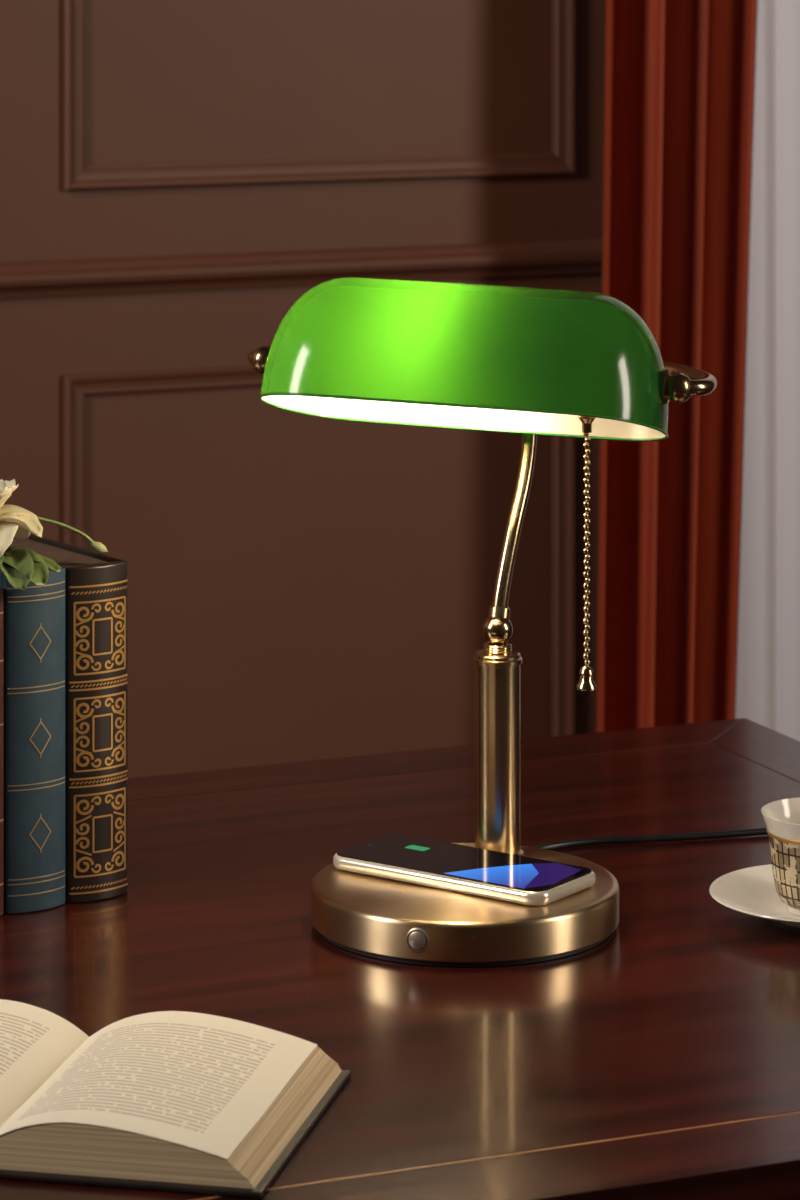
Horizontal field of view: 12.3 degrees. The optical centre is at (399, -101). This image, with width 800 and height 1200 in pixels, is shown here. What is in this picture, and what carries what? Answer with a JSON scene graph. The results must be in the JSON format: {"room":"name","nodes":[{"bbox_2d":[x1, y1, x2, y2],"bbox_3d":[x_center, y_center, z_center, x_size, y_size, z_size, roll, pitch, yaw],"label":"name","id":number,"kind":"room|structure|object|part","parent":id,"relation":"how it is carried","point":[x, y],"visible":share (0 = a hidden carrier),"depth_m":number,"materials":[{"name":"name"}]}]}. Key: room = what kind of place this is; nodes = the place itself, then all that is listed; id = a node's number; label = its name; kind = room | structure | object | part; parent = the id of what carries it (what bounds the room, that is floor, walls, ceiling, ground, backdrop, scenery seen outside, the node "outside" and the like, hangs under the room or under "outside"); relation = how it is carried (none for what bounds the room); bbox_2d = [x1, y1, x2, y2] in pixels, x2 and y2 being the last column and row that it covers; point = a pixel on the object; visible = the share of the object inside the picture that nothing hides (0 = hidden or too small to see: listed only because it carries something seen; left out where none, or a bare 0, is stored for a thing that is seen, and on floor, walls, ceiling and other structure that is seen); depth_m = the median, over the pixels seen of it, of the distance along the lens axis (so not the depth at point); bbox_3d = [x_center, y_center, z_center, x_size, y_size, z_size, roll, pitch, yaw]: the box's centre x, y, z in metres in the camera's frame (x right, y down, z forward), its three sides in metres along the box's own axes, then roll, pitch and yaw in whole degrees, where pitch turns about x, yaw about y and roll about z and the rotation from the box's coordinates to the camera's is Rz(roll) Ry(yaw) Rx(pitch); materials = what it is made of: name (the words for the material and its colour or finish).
{"room":"office","nodes":[
{"label":"office","id":0,"kind":"room"},
{"bbox_2d":[0,0,605,777],"bbox_3d":[-0.213,-0.063,3.891,6.000,2.900,0.150,0,0,-23],"label":"wall","id":1,"kind":"structure","parent":0,"point":[302,587],"depth_m":3.85,"materials":[{"name":"paint"}]},
{"bbox_2d":[0,238,602,298],"bbox_3d":[-1.338,0.384,3.322,3.485,0.037,0.022,0,0,-23],"label":"trim","id":2,"kind":"structure","parent":1,"relation":"attached to","point":[47,278],"depth_m":3.84,"materials":[{"name":"paint"}]},
{"bbox_2d":[63,0,574,190],"bbox_3d":[-0.077,-0.384,3.862,0.572,1.357,0.012,0,0,-23],"label":"trim","id":3,"kind":"structure","parent":1,"relation":"attached to","point":[561,161],"depth_m":3.85,"materials":[{"name":"paint"}]},
{"bbox_2d":[63,365,574,736],"bbox_3d":[-0.077,0.825,3.862,0.572,0.685,0.012,0,0,-23],"label":"trim","id":4,"kind":"structure","parent":1,"relation":"attached to","point":[76,387],"depth_m":3.82,"materials":[{"name":"paint"}]},
{"bbox_3d":[0.924,-1.198,4.217,1.806,0.056,0.138,0,0,-23],"label":"curtain rod","id":5,"kind":"object","parent":1,"relation":"attached to","visible":0},
{"bbox_2d":[597,0,757,731],"bbox_3d":[0.309,0.097,3.880,0.258,2.540,0.084,0,0,-23],"label":"curtain","id":6,"kind":"object","parent":5,"relation":"hanging from","point":[680,74],"visible":0.56,"depth_m":3.86,"materials":[{"name":"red fabric"}]},
{"bbox_2d":[735,0,799,740],"bbox_3d":[0.891,0.097,4.208,1.365,2.540,0.036,0,0,-23],"label":"sheer curtain","id":7,"kind":"object","parent":5,"relation":"hanging from","point":[768,650],"visible":0.19,"depth_m":4.01,"materials":[{"name":"fabric"}]},
{"bbox_3d":[0.685,1.412,1.774,6.000,0.050,4.750,0,0,-23],"label":"floor","id":8,"kind":"structure","parent":0,"visible":0},
{"bbox_2d":[0,718,799,1199],"bbox_3d":[-0.356,1.012,2.125,1.742,0.750,0.905,0,0,-23],"label":"desk","id":9,"kind":"object","parent":8,"relation":"on","point":[659,1059],"visible":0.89,"depth_m":2.18,"materials":[{"name":"brown wood"}]},
{"bbox_2d":[0,587,3,915],"bbox_3d":[-0.298,0.534,2.359,0.038,0.205,0.132,0,0,-35],"label":"hardcover book","id":10,"kind":"object","parent":9,"relation":"on","point":[1,588],"visible":1,"depth_m":2.32,"materials":[{"name":"red fabric"}]},
{"bbox_2d":[0,567,64,913],"bbox_3d":[-0.265,0.530,2.385,0.044,0.213,0.137,0,0,-35],"label":"hardcover book","id":11,"kind":"object","parent":9,"relation":"on","point":[34,617],"visible":0.91,"depth_m":2.33,"materials":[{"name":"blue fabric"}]},
{"bbox_2d":[0,479,107,590],"bbox_3d":[-0.246,0.399,2.328,0.117,0.065,0.095,0,0,0],"label":"flower","id":12,"kind":"object","parent":11,"relation":"on","point":[20,566],"visible":1,"depth_m":2.32,"materials":[{"name":"beige plant"}]},
{"bbox_3d":[-0.231,0.402,2.357,0.080,0.026,0.007,0,0,-26],"label":"stem","id":13,"kind":"part","parent":12,"relation":"part of","materials":[{"name":"green plant"}]},
{"bbox_2d":[9,534,127,902],"bbox_3d":[-0.228,0.530,2.411,0.045,0.212,0.137,0,0,-35],"label":"hardcover book","id":14,"kind":"object","parent":9,"relation":"on","point":[96,584],"visible":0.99,"depth_m":2.35,"materials":[{"name":"leather"}]},
{"bbox_2d":[0,999,350,1198],"bbox_3d":[-0.191,0.622,1.940,0.294,0.030,0.195,0,0,12],"label":"open book","id":15,"kind":"object","parent":9,"relation":"on","point":[171,1101],"visible":1,"depth_m":1.90,"materials":[{"name":"paper"}]},
{"bbox_2d":[247,277,716,966],"bbox_3d":[0.046,0.437,2.307,0.303,0.399,0.211,0,0,18],"label":"lamp","id":16,"kind":"object","parent":9,"relation":"on","point":[528,362],"visible":0.96,"depth_m":2.26,"materials":[{"name":"gold metal"}]},
{"bbox_3d":[-0.084,0.291,2.341,0.020,0.021,0.021,1,0,18],"label":"pivot knob","id":17,"kind":"part","parent":16,"relation":"part of","materials":[{"name":"gold metal"}]},
{"bbox_2d":[333,834,595,905],"bbox_3d":[0.039,0.605,2.309,0.162,0.010,0.070,0,0,36],"label":"smartphone","id":18,"kind":"object","parent":16,"relation":"on","point":[497,875],"visible":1,"depth_m":2.29,"materials":[{"name":"black glass"}]},
{"bbox_3d":[0.043,0.281,2.303,0.254,0.082,0.126,1,-15,18],"label":"lamp shade","id":19,"kind":"part","parent":16,"relation":"part of","materials":[{"name":"green glass"}]},
{"bbox_3d":[0.074,0.378,2.378,0.012,0.170,0.052,0,0,29],"label":"rod","id":20,"kind":"part","parent":16,"relation":"part of","materials":[{"name":"gold metal"}]},
{"bbox_3d":[0.115,0.399,2.276,0.005,0.144,0.004,0,0,18],"label":"pull chain","id":21,"kind":"part","parent":16,"relation":"part of","materials":[{"name":"gold metal"}]},
{"bbox_2d":[578,416,595,432],"bbox_3d":[0.115,0.317,2.276,0.011,0.020,0.011,0,0,18],"label":"switch","id":22,"kind":"object","parent":16,"relation":"attached to","point":[586,421],"depth_m":2.27,"materials":[{"name":"gold metal"}]},
{"bbox_3d":[0.168,0.298,2.258,0.020,0.021,0.021,1,0,18],"label":"pivot knob","id":23,"kind":"part","parent":16,"relation":"part of","materials":[{"name":"gold metal"}]},
{"bbox_2d":[533,828,767,849],"bbox_3d":[0.207,0.633,2.504,0.362,0.008,0.059,0,0,-27],"label":"power cable","id":24,"kind":"object","parent":9,"relation":"on","point":[759,831],"visible":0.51,"depth_m":2.50,"materials":[{"name":"black rubber"}]},
{"bbox_2d":[709,864,799,927],"bbox_3d":[0.264,0.629,2.318,0.140,0.016,0.140,0,0,0],"label":"saucer","id":25,"kind":"object","parent":9,"relation":"on","point":[751,891],"visible":0.86,"depth_m":2.33,"materials":[{"name":"white ceramic"}]},
{"bbox_2d":[761,797,799,915],"bbox_3d":[0.266,0.602,2.320,0.082,0.061,0.075,0,0,-40],"label":"teacup","id":26,"kind":"object","parent":25,"relation":"on","point":[781,817],"visible":1,"depth_m":2.30,"materials":[{"name":"white ceramic"}]}
]}

